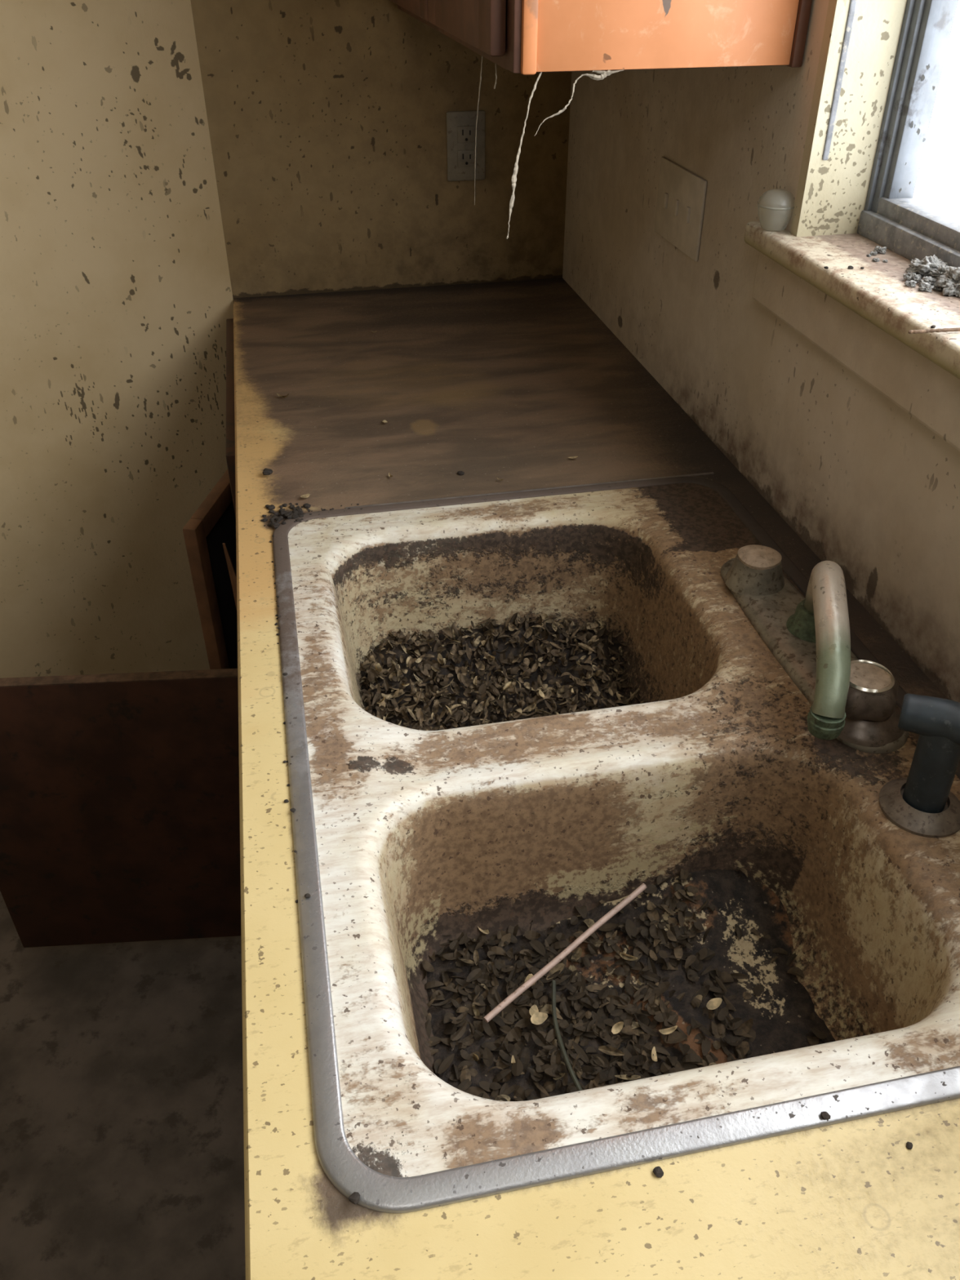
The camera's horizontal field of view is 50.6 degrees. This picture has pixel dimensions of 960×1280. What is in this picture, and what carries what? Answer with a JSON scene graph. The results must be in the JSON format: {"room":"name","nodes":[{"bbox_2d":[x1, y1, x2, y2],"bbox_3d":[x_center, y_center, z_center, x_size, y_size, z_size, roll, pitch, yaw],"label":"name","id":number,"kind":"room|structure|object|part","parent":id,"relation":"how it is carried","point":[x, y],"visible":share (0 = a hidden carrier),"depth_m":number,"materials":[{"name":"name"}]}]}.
{"room":"damaged room","nodes":[
{"label":"damaged room","id":0,"kind":"room"},
{"bbox_2d":[0,0,233,678],"bbox_3d":[-1.632,-0.387,1.016,2.900,2.440,0.160,-26,43,-31],"label":"wall","id":1,"kind":"structure","parent":0,"point":[117,300],"depth_m":1.78,"materials":[{"name":"paint"}]},
{"bbox_2d":[0,891,245,1279],"bbox_3d":[-0.919,1.321,0.810,3.500,0.100,4.400,-7,36,-9],"label":"floor","id":2,"kind":"structure","parent":0,"point":[122,1135],"depth_m":1.56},
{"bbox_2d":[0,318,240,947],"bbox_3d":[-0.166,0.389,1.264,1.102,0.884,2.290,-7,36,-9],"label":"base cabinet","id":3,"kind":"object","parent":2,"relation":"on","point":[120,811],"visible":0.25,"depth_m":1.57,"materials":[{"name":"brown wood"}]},
{"bbox_3d":[-0.541,0.287,1.617,0.505,0.570,0.020,-2,36,-3],"label":"door","id":4,"kind":"part","parent":3,"relation":"part of","materials":[{"name":"brown wood"}]},
{"bbox_3d":[-0.384,0.019,1.746,0.020,0.665,0.335,4,36,6],"label":"door","id":5,"kind":"part","parent":3,"relation":"part of","materials":[{"name":"brown wood"}]},
{"bbox_3d":[-0.384,0.019,1.746,0.008,0.605,0.275,4,36,6],"label":"door panel","id":6,"kind":"part","parent":3,"relation":"part of","materials":[{"name":"black wood"}]},
{"bbox_3d":[-0.252,0.044,1.153,0.026,0.155,0.460,-7,36,-9],"label":"drawer","id":7,"kind":"part","parent":3,"relation":"part of","materials":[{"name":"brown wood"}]},
{"bbox_2d":[233,277,959,1279],"bbox_3d":[0.079,0.015,1.044,0.635,0.077,2.310,-7,36,-9],"label":"countertop","id":8,"kind":"structure","parent":3,"relation":"on","point":[509,381],"depth_m":0.82,"materials":[{"name":"yellow laminate"}]},
{"bbox_2d":[262,467,272,475],"bbox_3d":[-0.270,-0.214,1.289,0.013,0.007,0.012,-7,36,-9],"label":"crumb","id":9,"kind":"object","parent":8,"relation":"on","point":[266,471],"visible":1,"depth_m":1.28,"materials":[{"name":"soil"}]},
{"bbox_2d":[276,393,288,397],"bbox_3d":[-0.291,-0.361,1.496,0.021,0.008,0.007,12,37,16],"label":"flake","id":10,"kind":"object","parent":8,"relation":"on","point":[279,395],"visible":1,"depth_m":1.50,"materials":[{"name":"brown"}]},
{"bbox_2d":[300,493,310,497],"bbox_3d":[-0.214,-0.176,1.243,0.008,0.003,0.014,22,41,27],"label":"flake","id":11,"kind":"object","parent":8,"relation":"on","point":[305,495],"visible":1,"depth_m":1.24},
{"bbox_2d":[252,502,362,902],"bbox_3d":[-0.151,0.006,0.989,0.131,0.009,0.619,-7,36,-9],"label":"heap","id":12,"kind":"object","parent":8,"relation":"on","point":[296,513],"visible":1,"depth_m":1.20,"materials":[{"name":"brown soil"}]},
{"bbox_2d":[348,1191,359,1204],"bbox_3d":[-0.069,0.309,0.562,0.006,0.004,0.006,-29,44,-34],"label":"crumb","id":13,"kind":"object","parent":8,"relation":"on","point":[354,1197],"visible":1,"depth_m":0.56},
{"bbox_2d":[457,471,464,475],"bbox_3d":[-0.024,-0.213,1.297,0.009,0.005,0.008,-7,36,-9],"label":"crumb","id":14,"kind":"object","parent":8,"relation":"on","point":[460,473],"visible":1,"depth_m":1.29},
{"bbox_2d":[271,476,959,1213],"bbox_3d":[0.107,0.128,0.976,0.560,0.186,0.820,-7,36,-9],"label":"sink","id":15,"kind":"object","parent":8,"relation":"in","point":[407,842],"visible":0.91,"depth_m":0.87,"materials":[{"name":"ceramic"}]},
{"bbox_2d":[304,893,311,897],"bbox_3d":[-0.125,0.185,0.735,0.005,0.002,0.004,-7,36,-9],"label":"crumb","id":16,"kind":"object","parent":15,"relation":"on","point":[307,895],"visible":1,"depth_m":0.73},
{"bbox_2d":[477,926,488,933],"bbox_3d":[0.002,0.258,0.911,0.014,0.005,0.008,27,44,33],"label":"husk","id":17,"kind":"object","parent":15,"relation":"in","point":[485,931],"visible":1,"depth_m":0.91,"materials":[{"name":"beige plant"}]},
{"bbox_2d":[360,622,631,730],"bbox_3d":[0.037,0.086,1.144,0.339,0.044,0.310,-7,36,-9],"label":"dirt layer","id":18,"kind":"object","parent":15,"relation":"in","point":[397,650],"visible":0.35,"depth_m":1.21,"materials":[{"name":"black soil"}]},
{"bbox_2d":[444,705,452,715],"bbox_3d":[-0.035,0.077,1.134,0.005,0.007,0.016,-18,39,-23],"label":"husk","id":19,"kind":"object","parent":18,"relation":"on","point":[447,707],"visible":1,"depth_m":1.13,"materials":[{"name":"beige plant"}]},
{"bbox_2d":[357,612,648,730],"bbox_3d":[0.035,0.082,1.140,0.344,0.069,0.317,-7,36,-9],"label":"leaf litter","id":20,"kind":"object","parent":18,"relation":"on","point":[458,716],"visible":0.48,"depth_m":1.19,"materials":[{"name":"brown plant"}]},
{"bbox_2d":[375,662,382,671],"bbox_3d":[-0.118,0.032,1.183,0.008,0.004,0.015,-5,36,-7],"label":"husk","id":21,"kind":"object","parent":20,"relation":"on","point":[378,667],"visible":1,"depth_m":1.19,"materials":[{"name":"beige plant"}]},
{"bbox_2d":[437,653,444,664],"bbox_3d":[-0.046,0.022,1.192,0.008,0.007,0.014,-9,37,-12],"label":"husk","id":22,"kind":"object","parent":20,"relation":"on","point":[440,659],"visible":1,"depth_m":1.19,"materials":[{"name":"beige plant"}]},
{"bbox_2d":[473,675,476,684],"bbox_3d":[-0.006,0.048,1.176,0.004,0.005,0.014,1,36,1],"label":"husk","id":23,"kind":"object","parent":20,"relation":"on","point":[475,677],"visible":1,"depth_m":1.18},
{"bbox_2d":[502,681,511,690],"bbox_3d":[0.032,0.053,1.171,0.007,0.005,0.015,30,45,35],"label":"husk","id":24,"kind":"object","parent":20,"relation":"on","point":[508,684],"visible":1,"depth_m":1.17,"materials":[{"name":"beige plant"}]},
{"bbox_2d":[538,689,544,697],"bbox_3d":[0.070,0.061,1.153,0.006,0.004,0.011,-12,37,-16],"label":"husk","id":25,"kind":"object","parent":18,"relation":"on","point":[541,694],"visible":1,"depth_m":1.15,"materials":[{"name":"beige plant"}]},
{"bbox_2d":[426,869,835,1101],"bbox_3d":[0.126,0.310,0.837,0.363,0.041,0.246,-7,36,-9],"label":"dirt layer","id":26,"kind":"object","parent":15,"relation":"in","point":[780,1015],"visible":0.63,"depth_m":0.88,"materials":[{"name":"brown soil"}]},
{"bbox_2d":[472,1053,478,1061],"bbox_3d":[-0.003,0.331,0.806,0.003,0.002,0.007,-22,41,-27],"label":"husk","id":27,"kind":"object","parent":26,"relation":"on","point":[475,1056],"visible":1,"depth_m":0.81,"materials":[{"name":"brown plant"}]},
{"bbox_2d":[530,1012,547,1024],"bbox_3d":[0.048,0.309,0.831,0.016,0.006,0.008,-19,40,-24],"label":"husk","id":28,"kind":"object","parent":26,"relation":"on","point":[538,1018],"visible":1,"depth_m":0.83,"materials":[{"name":"beige plant"}]},
{"bbox_2d":[422,867,826,1101],"bbox_3d":[0.125,0.308,0.835,0.363,0.050,0.252,-7,36,-9],"label":"leaf litter","id":29,"kind":"object","parent":26,"relation":"on","point":[600,1070],"visible":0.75,"depth_m":0.85,"materials":[{"name":"brown plant"}]},
{"bbox_2d":[511,1055,515,1063],"bbox_3d":[0.026,0.331,0.801,0.003,0.006,0.009,-1,36,-1],"label":"husk","id":30,"kind":"object","parent":29,"relation":"on","point":[513,1060],"visible":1,"depth_m":0.80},
{"bbox_2d":[524,973,535,986],"bbox_3d":[0.043,0.289,0.862,0.010,0.007,0.017,3,36,4],"label":"husk","id":31,"kind":"object","parent":29,"relation":"on","point":[529,975],"visible":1,"depth_m":0.87,"materials":[{"name":"beige plant"}]},
{"bbox_2d":[528,1004,538,1015],"bbox_3d":[0.045,0.306,0.838,0.008,0.004,0.014,5,36,7],"label":"husk","id":32,"kind":"object","parent":29,"relation":"on","point":[534,1009],"visible":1,"depth_m":0.84,"materials":[{"name":"beige plant"}]},
{"bbox_2d":[483,883,646,1022],"bbox_3d":[0.076,0.265,0.871,0.190,0.025,0.005,-27,43,-32],"label":"straw","id":33,"kind":"object","parent":29,"relation":"on","point":[641,888],"visible":1,"depth_m":0.87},
{"bbox_2d":[551,980,582,1091],"bbox_3d":[0.068,0.321,0.816,0.011,0.008,0.111,-6,36,-7],"label":"plant stalk","id":34,"kind":"object","parent":29,"relation":"on","point":[572,1074],"visible":0.91,"depth_m":0.81,"materials":[{"name":"green plant"}]},
{"bbox_2d":[611,1021,623,1034],"bbox_3d":[0.112,0.316,0.828,0.011,0.006,0.006,-23,42,-28],"label":"husk","id":35,"kind":"object","parent":29,"relation":"on","point":[617,1027],"visible":1,"depth_m":0.83,"materials":[{"name":"beige plant"}]},
{"bbox_2d":[619,952,637,960],"bbox_3d":[0.129,0.273,0.878,0.016,0.007,0.005,5,36,7],"label":"husk","id":36,"kind":"object","parent":29,"relation":"on","point":[624,956],"visible":1,"depth_m":0.88,"materials":[{"name":"beige plant"}]},
{"bbox_2d":[651,1046,657,1062],"bbox_3d":[0.138,0.328,0.803,0.004,0.006,0.014,2,36,3],"label":"husk","id":37,"kind":"object","parent":29,"relation":"on","point":[654,1058],"visible":1,"depth_m":0.81,"materials":[{"name":"beige plant"}]},
{"bbox_2d":[658,1025,677,1034],"bbox_3d":[0.152,0.315,0.819,0.016,0.005,0.005,-11,38,-13],"label":"husk","id":38,"kind":"object","parent":29,"relation":"on","point":[665,1031],"visible":1,"depth_m":0.82,"materials":[{"name":"beige plant"}]},
{"bbox_2d":[706,997,722,1009],"bbox_3d":[0.195,0.302,0.844,0.014,0.005,0.008,-15,38,-19],"label":"husk","id":39,"kind":"object","parent":29,"relation":"on","point":[713,1003],"visible":1,"depth_m":0.84,"materials":[{"name":"beige plant"}]},
{"bbox_2d":[820,1111,831,1119],"bbox_3d":[0.204,0.281,0.600,0.006,0.003,0.005,-7,36,-9],"label":"crumb","id":40,"kind":"object","parent":15,"relation":"on","point":[824,1115],"visible":1,"depth_m":0.60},
{"bbox_2d":[879,693,959,837],"bbox_3d":[0.351,0.092,0.780,0.068,0.107,0.065,-7,36,-9],"label":"sprayer","id":41,"kind":"object","parent":15,"relation":"on","point":[922,803],"visible":1,"depth_m":0.78,"materials":[{"name":"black plastic"}]},
{"bbox_3d":[0.351,0.096,0.785,0.033,0.081,0.034,-7,36,-9],"label":"handle","id":42,"kind":"part","parent":41,"relation":"part of","materials":[{"name":"black plastic"}]},
{"bbox_2d":[653,1166,663,1177],"bbox_3d":[0.102,0.303,0.578,0.006,0.004,0.006,-18,39,-23],"label":"crumb","id":43,"kind":"object","parent":8,"relation":"on","point":[658,1171],"visible":1,"depth_m":0.58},
{"bbox_2d":[720,544,908,753],"bbox_3d":[0.298,-0.033,0.956,0.114,0.104,0.325,-7,36,-9],"label":"faucet","id":44,"kind":"object","parent":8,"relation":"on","point":[852,700],"visible":1,"depth_m":0.88,"materials":[{"name":"silver metal"}]},
{"bbox_3d":[0.326,-0.020,0.989,0.052,0.028,0.052,-7,36,-9],"label":"spout","id":45,"kind":"part","parent":44,"relation":"part of","materials":[{"name":"green metal"}]},
{"bbox_3d":[0.306,-0.006,0.894,0.030,0.076,0.201,7,36,10],"label":"spout","id":46,"kind":"part","parent":44,"relation":"part of","materials":[{"name":"green metal"}]},
{"bbox_3d":[0.331,0.046,0.874,0.059,0.034,0.061,-7,36,-9],"label":"handle","id":47,"kind":"part","parent":44,"relation":"part of","materials":[{"name":"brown metal"}]},
{"bbox_2d":[906,1142,912,1149],"bbox_3d":[0.249,0.294,0.590,0.004,0.002,0.004,18,39,23],"label":"crumb","id":48,"kind":"object","parent":8,"relation":"on","point":[908,1144],"visible":1,"depth_m":0.59,"materials":[{"name":"brown soil"}]},
{"bbox_2d":[190,0,571,298],"bbox_3d":[-0.134,-0.976,1.832,0.700,2.440,0.160,-7,36,-9],"label":"wall","id":49,"kind":"structure","parent":0,"point":[326,119],"depth_m":1.80,"materials":[{"name":"paint"}]},
{"bbox_2d":[446,110,484,181],"bbox_3d":[-0.025,-0.883,1.818,0.070,0.114,0.009,-7,36,-9],"label":"wall outlet","id":50,"kind":"object","parent":49,"relation":"attached to","point":[460,125],"visible":0.96,"depth_m":1.82,"materials":[{"name":"beige plastic"}]},
{"bbox_2d":[457,125,475,142],"bbox_3d":[-0.024,-0.898,1.805,0.033,0.027,0.003,-7,36,-9],"label":"receptacle","id":51,"kind":"object","parent":50,"relation":"attached to","point":[465,134],"depth_m":1.80,"materials":[{"name":"beige plastic"}]},
{"bbox_2d":[457,149,475,166],"bbox_3d":[-0.024,-0.867,1.827,0.033,0.027,0.003,-7,36,-9],"label":"receptacle","id":52,"kind":"object","parent":50,"relation":"attached to","point":[465,157],"depth_m":1.83,"materials":[{"name":"beige plastic"}]},
{"bbox_2d":[562,0,959,702],"bbox_3d":[0.604,0.152,0.256,0.110,2.440,4.250,-7,36,-9],"label":"wall","id":53,"kind":"structure","parent":0,"point":[871,490],"depth_m":1.21,"materials":[{"name":"paint"}]},
{"bbox_2d":[389,0,812,75],"bbox_3d":[0.087,-1.125,1.136,0.320,0.766,0.862,-7,36,-9],"label":"upper cabinet","id":54,"kind":"object","parent":53,"relation":"attached to","point":[523,37],"visible":1,"depth_m":1.00,"materials":[{"name":"brown wood"}]},
{"bbox_3d":[-0.102,-1.224,1.279,0.017,0.733,0.410,-7,36,-9],"label":"door","id":55,"kind":"part","parent":54,"relation":"part of","materials":[{"name":"brown wood"}]},
{"bbox_3d":[-0.044,-1.112,1.117,0.018,0.765,0.856,-7,36,-9],"label":"frame","id":56,"kind":"part","parent":54,"relation":"part of","materials":[{"name":"brown wood"}]},
{"bbox_3d":[-0.021,-0.989,0.952,0.017,0.733,0.392,-7,36,-9],"label":"door","id":57,"kind":"part","parent":54,"relation":"part of","materials":[{"name":"brown wood"}]},
{"bbox_2d":[474,56,497,204],"bbox_3d":[0.009,-0.567,1.144,0.010,0.156,0.063,-13,37,-17],"label":"cobweb","id":58,"kind":"object","parent":54,"relation":"hanging from","point":[482,56],"visible":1,"depth_m":1.15},
{"bbox_2d":[506,71,542,238],"bbox_3d":[0.045,-0.496,1.046,0.035,0.157,0.005,-7,36,-9],"label":"cobweb","id":59,"kind":"object","parent":54,"relation":"hanging from","point":[516,166],"visible":1,"depth_m":1.05},
{"bbox_3d":[0.045,-0.871,0.781,0.015,0.766,0.024,-7,36,-9],"label":"corner post","id":60,"kind":"part","parent":54,"relation":"part of","materials":[{"name":"orange wood"}]},
{"bbox_2d":[534,69,624,135],"bbox_3d":[0.100,-0.543,1.027,0.090,0.059,0.009,-7,36,-9],"label":"cobweb","id":61,"kind":"object","parent":54,"relation":"hanging from","point":[603,73],"visible":1,"depth_m":1.01},
{"bbox_3d":[0.185,-0.887,0.801,0.268,0.764,0.007,-7,36,-9],"label":"panel","id":62,"kind":"part","parent":54,"relation":"part of","materials":[{"name":"orange wood"}]},
{"bbox_3d":[0.321,-0.904,0.826,0.012,0.766,0.024,-7,36,-9],"label":"post","id":63,"kind":"part","parent":54,"relation":"part of","materials":[{"name":"brown wood"}]},
{"bbox_2d":[654,156,706,261],"bbox_3d":[0.270,-0.591,1.389,0.008,0.100,0.165,-7,36,-9],"label":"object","id":64,"kind":"object","parent":53,"relation":"attached to","point":[681,197],"visible":1,"depth_m":1.38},
{"bbox_2d":[744,0,959,379],"bbox_3d":[0.538,-0.389,0.224,0.153,0.986,1.663,-7,36,-9],"label":"window","id":65,"kind":"structure","parent":53,"relation":"in","point":[881,64],"depth_m":1.01,"materials":[{"name":"beige paint"}]},
{"bbox_2d":[756,188,794,231],"bbox_3d":[0.323,-0.469,1.106,0.042,0.040,0.042,-7,36,-9],"label":"jar","id":66,"kind":"object","parent":65,"relation":"on","point":[775,206],"visible":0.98,"depth_m":1.09,"materials":[{"name":"white ceramic"}]},
{"bbox_3d":[0.531,0.002,0.503,0.138,0.024,1.663,-7,36,-9],"label":"sill","id":67,"kind":"part","parent":65,"relation":"part of","materials":[{"name":"paint"}]},
{"bbox_2d":[866,245,888,262],"bbox_3d":[0.401,-0.391,1.026,0.020,0.007,0.044,9,37,13],"label":"clump","id":68,"kind":"object","parent":65,"relation":"on","point":[877,249],"visible":1,"depth_m":1.03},
{"bbox_3d":[0.580,-0.025,0.487,0.042,0.041,1.528,-7,36,-9],"label":"rail","id":69,"kind":"part","parent":65,"relation":"part of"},
{"bbox_3d":[0.580,-0.396,0.222,0.039,0.950,1.530,-7,36,-9],"label":"sash frame","id":70,"kind":"part","parent":65,"relation":"part of","materials":[{"name":"grey metal"}]},
{"bbox_2d":[902,271,942,292],"bbox_3d":[0.410,-0.334,0.946,0.032,0.008,0.045,-7,36,-9],"label":"clump","id":71,"kind":"object","parent":65,"relation":"on","point":[926,283],"visible":1,"depth_m":0.94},
{"bbox_3d":[0.578,-0.395,0.222,0.003,0.930,1.510,-7,36,-9],"label":"pane","id":72,"kind":"part","parent":65,"relation":"part of","materials":[{"name":"clear glass"}]},
{"bbox_2d":[905,253,959,297],"bbox_3d":[0.433,-0.343,0.946,0.048,0.022,0.100,-7,36,-9],"label":"clump","id":73,"kind":"object","parent":65,"relation":"on","point":[948,277],"visible":0.99,"depth_m":0.94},
{"bbox_2d":[908,327,959,333],"bbox_3d":[0.396,-0.257,0.839,0.087,0.005,0.006,-3,36,-4],"label":"twig","id":74,"kind":"object","parent":65,"relation":"on","point":[956,329],"visible":1,"depth_m":0.84,"materials":[{"name":"brown wood"}]},
{"bbox_2d":[752,251,959,451],"bbox_3d":[0.485,0.043,0.519,0.013,0.062,1.640,-7,36,-9],"label":"trim","id":75,"kind":"structure","parent":53,"relation":"attached to","point":[923,389],"depth_m":0.97,"materials":[{"name":"paint"}]}
]}

